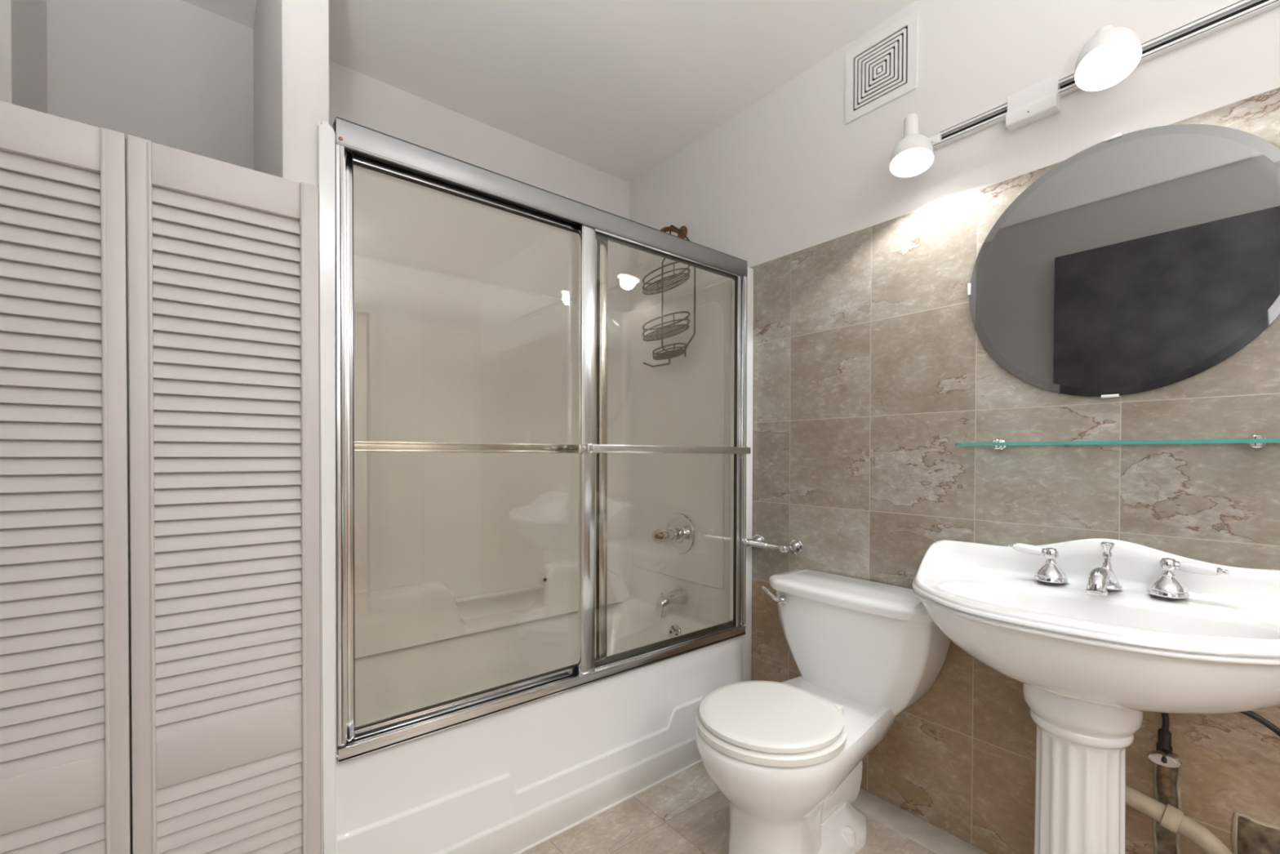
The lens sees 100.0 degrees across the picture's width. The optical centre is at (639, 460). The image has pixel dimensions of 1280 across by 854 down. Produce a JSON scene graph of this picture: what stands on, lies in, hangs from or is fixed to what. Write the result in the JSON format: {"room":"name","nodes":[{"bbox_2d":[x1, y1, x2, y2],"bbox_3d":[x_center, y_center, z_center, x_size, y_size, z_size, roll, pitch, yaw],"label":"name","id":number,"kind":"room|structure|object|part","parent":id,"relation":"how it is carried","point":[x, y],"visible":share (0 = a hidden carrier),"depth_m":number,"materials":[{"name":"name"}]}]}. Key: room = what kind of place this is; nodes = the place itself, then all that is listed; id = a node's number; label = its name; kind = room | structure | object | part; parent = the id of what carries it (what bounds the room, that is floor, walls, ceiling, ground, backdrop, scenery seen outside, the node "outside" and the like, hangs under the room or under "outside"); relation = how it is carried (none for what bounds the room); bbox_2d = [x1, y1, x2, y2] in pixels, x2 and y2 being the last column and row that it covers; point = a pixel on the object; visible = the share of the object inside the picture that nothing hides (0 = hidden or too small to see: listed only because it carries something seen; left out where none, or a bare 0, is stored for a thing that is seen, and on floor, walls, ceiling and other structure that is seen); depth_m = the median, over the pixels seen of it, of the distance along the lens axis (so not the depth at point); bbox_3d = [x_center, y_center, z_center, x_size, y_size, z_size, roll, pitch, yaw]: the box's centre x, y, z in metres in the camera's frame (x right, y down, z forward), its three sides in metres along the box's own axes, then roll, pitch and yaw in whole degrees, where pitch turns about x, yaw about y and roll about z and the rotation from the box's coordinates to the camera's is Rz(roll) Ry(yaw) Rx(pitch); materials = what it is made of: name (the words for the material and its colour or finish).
{"room":"bathroom","nodes":[
{"label":"bathroom","id":0,"kind":"room"},
{"bbox_2d":[0,0,47,195],"bbox_3d":[-1.434,-0.157,1.120,0.165,2.467,0.760,0,1,-39],"label":"wall","id":1,"kind":"structure","parent":0,"point":[23,23],"depth_m":1.26,"materials":[{"name":"white paint"}]},
{"bbox_2d":[0,101,131,853],"bbox_3d":[-1.043,0.243,0.883,0.295,1.652,0.030,0,1,-39],"label":"louvered closet door","id":2,"kind":"structure","parent":1,"relation":"in","point":[65,767],"depth_m":0.92,"materials":[{"name":"white paint"}]},
{"bbox_3d":[-1.041,-0.544,0.876,0.232,0.076,0.022,0,1,-39],"label":"rail","id":3,"kind":"part","parent":2,"relation":"part of","materials":[{"name":"white paint"}]},
{"bbox_3d":[-1.044,0.566,0.888,0.232,0.090,0.022,0,1,-39],"label":"rail","id":4,"kind":"part","parent":2,"relation":"part of","materials":[{"name":"white paint"}]},
{"bbox_3d":[-1.044,0.776,0.889,0.238,0.333,0.015,0,1,-39],"label":"louver panel","id":5,"kind":"part","parent":2,"relation":"part of","materials":[{"name":"white paint"}]},
{"bbox_3d":[-1.041,0.008,0.880,0.238,1.030,0.015,0,1,-39],"label":"louver panel","id":6,"kind":"part","parent":2,"relation":"part of","materials":[{"name":"white paint"}]},
{"bbox_2d":[253,0,329,186],"bbox_3d":[-0.971,-0.159,1.472,0.089,2.467,0.797,0,1,-39],"label":"wall partition","id":7,"kind":"structure","parent":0,"point":[291,37],"depth_m":1.17,"materials":[{"name":"white paint"}]},
{"bbox_2d":[127,134,320,853],"bbox_3d":[-0.811,0.241,1.072,0.296,1.652,0.030,0,1,-39],"label":"louvered closet door","id":8,"kind":"structure","parent":7,"relation":"in","point":[224,288],"depth_m":1.06,"materials":[{"name":"white paint"}]},
{"bbox_3d":[-0.810,-0.546,1.064,0.232,0.076,0.022,0,1,-39],"label":"rail","id":9,"kind":"part","parent":8,"relation":"part of","materials":[{"name":"white paint"}]},
{"bbox_3d":[-0.810,0.007,1.068,0.238,1.030,0.015,0,1,-39],"label":"louver panel","id":10,"kind":"part","parent":8,"relation":"part of","materials":[{"name":"white paint"}]},
{"bbox_3d":[-0.813,0.564,1.076,0.232,0.090,0.022,0,1,-39],"label":"rail","id":11,"kind":"part","parent":8,"relation":"part of","materials":[{"name":"white paint"}]},
{"bbox_3d":[-0.812,0.775,1.076,0.238,0.333,0.015,0,1,-39],"label":"louver panel","id":12,"kind":"part","parent":8,"relation":"part of","materials":[{"name":"white paint"}]},
{"bbox_2d":[344,148,608,744],"bbox_3d":[-0.399,-0.029,1.472,0.734,1.364,0.042,0,1,-39],"label":"sliding shower door","id":13,"kind":"structure","parent":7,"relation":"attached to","point":[354,733],"depth_m":1.42,"materials":[{"name":"metal"}]},
{"bbox_3d":[-0.396,-0.700,1.453,0.688,0.022,0.018,0,1,-39],"label":"rail","id":14,"kind":"part","parent":13,"relation":"part of","materials":[{"name":"metal"}]},
{"bbox_3d":[-0.400,0.639,1.468,0.688,0.030,0.018,0,1,-39],"label":"rail","id":15,"kind":"part","parent":13,"relation":"part of","materials":[{"name":"metal"}]},
{"bbox_2d":[332,116,747,764],"bbox_3d":[-0.149,-0.044,1.642,1.384,1.425,0.066,0,1,-39],"label":"shower door frame","id":16,"kind":"object","parent":7,"relation":"attached to","point":[350,135],"visible":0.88,"depth_m":1.39,"materials":[{"name":"metal"}]},
{"bbox_2d":[46,0,629,825],"bbox_3d":[-0.899,-0.166,2.095,2.306,2.467,0.080,0,1,-39],"label":"wall","id":17,"kind":"structure","parent":0,"point":[178,74],"depth_m":1.94,"materials":[{"name":"white paint"}]},
{"bbox_2d":[131,761,936,853],"bbox_3d":[0.195,1.116,0.756,2.306,0.060,3.605,0,1,-39],"label":"floor","id":18,"kind":"structure","parent":0,"point":[686,812],"depth_m":1.57,"materials":[{"name":"beige tile"}]},
{"bbox_2d":[317,120,753,853],"bbox_3d":[-0.377,0.161,1.944,1.472,1.820,0.814,0,1,-39],"label":"bathtub","id":19,"kind":"object","parent":18,"relation":"on","point":[466,564],"visible":0.82,"depth_m":2.06,"materials":[{"name":"white plastic"}]},
{"bbox_3d":[-0.957,-0.089,1.929,0.345,1.118,0.010,0,1,-39],"label":"wall panel","id":20,"kind":"part","parent":19,"relation":"part of","materials":[{"name":"white plastic"}]},
{"bbox_2d":[355,595,718,726],"bbox_3d":[-0.373,0.823,1.936,1.397,0.316,0.740,0,1,-39],"label":"basin","id":21,"kind":"object","parent":19,"relation":"in","point":[396,678],"depth_m":1.97,"materials":[{"name":"white ceramic"}]},
{"bbox_2d":[513,759,702,853],"bbox_3d":[-0.115,1.073,1.649,1.430,0.010,0.010,0,1,-39],"label":"trim","id":22,"kind":"structure","parent":19,"relation":"attached to","point":[615,803],"depth_m":1.65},
{"bbox_2d":[655,588,687,617],"bbox_3d":[0.130,0.606,2.296,0.140,0.101,0.064,0,1,-39],"label":"tub spout","id":23,"kind":"object","parent":19,"relation":"attached to","point":[677,597],"visible":1,"depth_m":2.27,"materials":[{"name":"silver metal"}]},
{"bbox_2d":[651,513,694,553],"bbox_3d":[0.119,0.317,2.297,0.153,0.176,0.176,0,1,-39],"label":"shower valve","id":24,"kind":"object","parent":19,"relation":"attached to","point":[679,532],"visible":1,"depth_m":2.31,"materials":[{"name":"silver metal"}]},
{"bbox_3d":[0.079,0.317,2.264,0.049,0.067,0.067,0,1,-39],"label":"knob","id":25,"kind":"part","parent":24,"relation":"part of","materials":[{"name":"plastic"}]},
{"bbox_3d":[0.154,0.733,2.283,0.041,0.075,0.072,0,1,-39],"label":"overflow plate","id":26,"kind":"part","parent":19,"relation":"part of","materials":[{"name":"silver metal"}]},
{"bbox_3d":[0.162,-0.067,2.371,0.009,1.170,0.560,0,1,-39],"label":"wall panel","id":27,"kind":"part","parent":19,"relation":"part of","materials":[{"name":"white plastic"}]},
{"bbox_2d":[695,568,951,853],"bbox_3d":[0.461,0.733,1.502,0.714,0.691,0.532,0,1,-39],"label":"toilet","id":28,"kind":"object","parent":18,"relation":"on","point":[786,757],"visible":0.97,"depth_m":1.45,"materials":[{"name":"white ceramic"}]},
{"bbox_3d":[0.331,0.680,1.395,0.374,0.022,0.375,0,1,-39],"label":"seat","id":29,"kind":"part","parent":28,"relation":"part of","materials":[{"name":"white plastic"}]},
{"bbox_3d":[0.333,0.654,1.396,0.360,0.018,0.357,0,1,-39],"label":"lid","id":30,"kind":"part","parent":28,"relation":"part of","materials":[{"name":"white plastic"}]},
{"bbox_3d":[0.440,0.437,1.744,0.042,0.053,0.088,0,1,-39],"label":"flush handle","id":31,"kind":"part","parent":28,"relation":"part of","materials":[{"name":"silver metal"}]},
{"bbox_3d":[0.648,0.405,1.649,0.235,0.036,0.532,0,1,-39],"label":"tank lid","id":32,"kind":"part","parent":28,"relation":"part of","materials":[{"name":"white ceramic"}]},
{"bbox_3d":[0.654,0.580,1.656,0.218,0.314,0.502,0,1,-39],"label":"tank","id":33,"kind":"part","parent":28,"relation":"part of","materials":[{"name":"white ceramic"}]},
{"bbox_2d":[911,537,1279,853],"bbox_3d":[0.939,0.634,1.140,0.440,0.900,0.750,0,1,-39],"label":"pedestal sink","id":34,"kind":"object","parent":18,"relation":"on","point":[1089,667],"visible":0.98,"depth_m":1.10,"materials":[{"name":"white ceramic"}]},
{"bbox_2d":[911,537,1279,714],"bbox_3d":[0.940,0.336,1.137,0.440,0.304,0.750,0,1,-39],"label":"basin","id":35,"kind":"object","parent":34,"relation":"in","point":[1131,649],"depth_m":1.07,"materials":[{"name":"white ceramic"}]},
{"bbox_2d":[1007,542,1230,598],"bbox_3d":[1.032,0.239,1.201,0.148,0.107,0.382,0,1,-39],"label":"faucet","id":36,"kind":"object","parent":34,"relation":"on","point":[1100,579],"visible":1,"depth_m":1.16,"materials":[{"name":"silver metal"}]},
{"bbox_3d":[0.967,0.220,1.338,0.057,0.026,0.023,1,1,43],"label":"lever","id":37,"kind":"part","parent":36,"relation":"part of","materials":[{"name":"white ceramic"}]},
{"bbox_3d":[1.000,0.251,1.306,0.066,0.079,0.066,0,1,-39],"label":"handle","id":38,"kind":"part","parent":36,"relation":"part of","materials":[{"name":"silver metal"}]},
{"bbox_3d":[1.031,0.262,1.198,0.142,0.060,0.054,0,1,-39],"label":"spout","id":39,"kind":"part","parent":36,"relation":"part of","materials":[{"name":"silver metal"}]},
{"bbox_3d":[1.067,0.211,1.226,0.025,0.052,0.025,0,1,-39],"label":"lift knob","id":40,"kind":"part","parent":36,"relation":"part of","materials":[{"name":"silver metal"}]},
{"bbox_3d":[1.128,0.247,1.148,0.066,0.079,0.066,0,1,-39],"label":"handle","id":41,"kind":"part","parent":36,"relation":"part of","materials":[{"name":"silver metal"}]},
{"bbox_3d":[1.153,0.222,1.109,0.023,0.023,0.056,0,1,-32],"label":"lever","id":42,"kind":"part","parent":36,"relation":"part of","materials":[{"name":"white ceramic"}]},
{"bbox_2d":[1240,710,1279,736],"bbox_3d":[1.216,0.540,1.065,0.228,0.297,0.042,1,1,37],"label":"supply hose","id":43,"kind":"object","parent":34,"relation":"attached to","point":[1272,726],"visible":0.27,"depth_m":1.05,"materials":[{"name":"grey metal"}]},
{"bbox_2d":[181,0,916,182],"bbox_3d":[0.770,-1.402,0.030,2.306,0.060,5.405,0,1,-39],"label":"ceiling","id":44,"kind":"structure","parent":0,"point":[616,88],"depth_m":1.86,"materials":[{"name":"white paint"}]},
{"bbox_2d":[629,0,1279,853],"bbox_3d":[1.045,-0.153,1.429,0.088,2.467,3.405,0,1,-39],"label":"wall","id":45,"kind":"structure","parent":0,"point":[871,363],"depth_m":1.53,"materials":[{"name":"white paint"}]},
{"bbox_2d":[577,223,751,675],"bbox_3d":[0.116,-0.037,1.815,0.732,1.372,0.056,0,1,-39],"label":"sliding shower door","id":46,"kind":"structure","parent":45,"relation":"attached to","point":[588,448],"depth_m":1.61,"materials":[{"name":"metal"}]},
{"bbox_3d":[0.109,0.639,1.842,0.648,0.020,0.018,0,1,-39],"label":"rail","id":47,"kind":"part","parent":46,"relation":"part of","materials":[{"name":"metal"}]},
{"bbox_3d":[0.113,-0.708,1.828,0.648,0.030,0.018,0,1,-39],"label":"rail","id":48,"kind":"part","parent":46,"relation":"part of","materials":[{"name":"metal"}]},
{"bbox_2d":[660,226,687,239],"bbox_3d":[0.104,-0.976,2.352,0.218,0.153,0.074,0,1,-39],"label":"shower","id":49,"kind":"object","parent":45,"relation":"attached to","point":[683,228],"visible":0.4,"depth_m":2.39,"materials":[{"name":"gold metal"}]},
{"bbox_2d":[641,225,695,367],"bbox_3d":[0.103,-0.729,2.311,0.140,0.618,0.320,0,1,-39],"label":"shower caddy","id":50,"kind":"object","parent":49,"relation":"hanging from","point":[669,354],"visible":0.94,"depth_m":2.27,"materials":[{"name":"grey metal"}]},
{"bbox_2d":[641,311,690,341],"bbox_3d":[0.108,-0.570,2.290,0.119,0.077,0.279,0,1,-39],"label":"basket","id":51,"kind":"object","parent":50,"relation":"on","point":[658,335],"depth_m":2.27,"materials":[{"name":"grey metal"}]},
{"bbox_2d":[641,262,690,294],"bbox_3d":[0.108,-0.774,2.288,0.119,0.075,0.279,0,1,-39],"label":"basket","id":52,"kind":"object","parent":50,"relation":"on","point":[660,281],"depth_m":2.27,"materials":[{"name":"grey metal"}]},
{"bbox_2d":[652,342,686,359],"bbox_3d":[0.124,-0.464,2.288,0.097,0.045,0.191,0,1,-39],"label":"basket","id":53,"kind":"object","parent":50,"relation":"on","point":[669,354],"depth_m":2.27,"materials":[{"name":"grey metal"}]},
{"bbox_3d":[0.128,-0.998,2.365,0.154,0.075,0.023,0,1,-39],"label":"arm","id":54,"kind":"part","parent":49,"relation":"part of","materials":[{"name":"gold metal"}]},
{"bbox_2d":[742,533,803,554],"bbox_3d":[0.479,0.311,1.986,0.092,0.056,0.226,0,1,-39],"label":"toilet paper holder","id":55,"kind":"object","parent":45,"relation":"attached to","point":[796,546],"visible":1,"depth_m":1.95,"materials":[{"name":"silver metal"}]},
{"bbox_3d":[0.426,0.310,2.052,0.092,0.056,0.056,0,1,-39],"label":"post","id":56,"kind":"part","parent":55,"relation":"part of","materials":[{"name":"silver metal"}]},
{"bbox_3d":[0.533,0.312,1.920,0.092,0.056,0.056,0,1,-39],"label":"post","id":57,"kind":"part","parent":55,"relation":"part of","materials":[{"name":"silver metal"}]},
{"bbox_2d":[844,10,918,124],"bbox_3d":[0.761,-1.239,1.706,0.008,0.231,0.231,0,1,-39],"label":"air vent","id":58,"kind":"object","parent":45,"relation":"in","point":[882,69],"visible":1,"depth_m":1.70,"materials":[{"name":"white plastic"}]},
{"bbox_2d":[852,787,989,853],"bbox_3d":[0.923,1.079,1.430,0.109,0.004,1.635,0,1,-39],"label":"trim","id":59,"kind":"structure","parent":45,"relation":"attached to","point":[935,839],"depth_m":1.57,"materials":[{"name":"tile"}]},
{"bbox_2d":[928,0,1279,150],"bbox_3d":[1.305,-0.916,1.015,0.038,0.088,1.450,0,1,-39],"label":"track","id":60,"kind":"object","parent":45,"relation":"attached to","point":[1038,101],"visible":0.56,"depth_m":1.34,"materials":[{"name":"white metal"}]},
{"bbox_2d":[889,113,942,177],"bbox_3d":[0.788,-0.908,1.535,0.165,0.163,0.113,0,1,-39],"label":"spotlight","id":61,"kind":"object","parent":60,"relation":"attached to","point":[913,154],"visible":1,"depth_m":1.51,"materials":[{"name":"white metal"}]},
{"bbox_3d":[0.822,-0.925,1.548,0.101,0.044,0.045,0,1,-34],"label":"arm","id":62,"kind":"part","parent":61,"relation":"part of","materials":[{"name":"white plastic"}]},
{"bbox_2d":[1074,25,1142,91],"bbox_3d":[1.050,-0.903,1.199,0.182,0.128,0.113,0,1,-39],"label":"spotlight","id":63,"kind":"object","parent":60,"relation":"attached to","point":[1113,53],"visible":1,"depth_m":1.17,"materials":[{"name":"white metal"}]},
{"bbox_2d":[955,435,1279,449],"bbox_3d":[1.070,-0.041,1.237,0.115,0.026,0.603,0,1,-39],"label":"glass shelf","id":64,"kind":"object","parent":45,"relation":"attached to","point":[1256,441],"visible":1,"depth_m":1.16,"materials":[{"name":"teal glass"}]},
{"bbox_3d":[1.068,-0.041,1.235,0.109,0.008,0.603,0,1,-39],"label":"glass plate","id":65,"kind":"part","parent":64,"relation":"part of","materials":[{"name":"clear glass"}]},
{"bbox_2d":[967,124,1279,398],"bbox_3d":[1.110,-0.455,1.266,0.012,0.612,0.608,0,1,-39],"label":"wall mirror","id":66,"kind":"object","parent":45,"relation":"attached to","point":[1145,260],"visible":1,"depth_m":1.23,"materials":[{"name":"silver mirror"}]},
{"bbox_2d":[1146,712,1182,797],"bbox_3d":[1.134,0.551,1.190,0.069,0.378,0.102,0,1,-39],"label":"shutoff valve","id":67,"kind":"object","parent":45,"relation":"attached to","point":[1163,756],"visible":0.56,"depth_m":1.17,"materials":[{"name":"silver metal"}]},
{"bbox_3d":[1.131,0.643,1.159,0.019,0.032,0.055,0,1,-39],"label":"oval handle","id":68,"kind":"part","parent":67,"relation":"part of","materials":[{"name":"silver metal"}]},
{"bbox_2d":[1152,752,1182,853],"bbox_3d":[1.177,0.866,1.202,0.005,0.435,0.047,0,1,-39],"label":"pipe","id":69,"kind":"object","parent":45,"relation":"attached to","point":[1165,841],"depth_m":1.20,"materials":[{"name":"paint"}]},
{"bbox_2d":[1125,784,1232,853],"bbox_3d":[1.124,0.893,1.178,0.049,0.361,0.274,0,1,-39],"label":"drain pipe","id":70,"kind":"object","parent":45,"relation":"attached to","point":[1171,818],"visible":0.74,"depth_m":1.14,"materials":[{"name":"beige plastic"}]},
{"bbox_2d":[1231,811,1279,853],"bbox_3d":[1.271,0.810,1.071,0.028,0.164,0.125,0,1,-39],"label":"access panel","id":71,"kind":"object","parent":45,"relation":"attached to","point":[1251,835],"depth_m":1.09,"materials":[{"name":"paint"}]}
]}

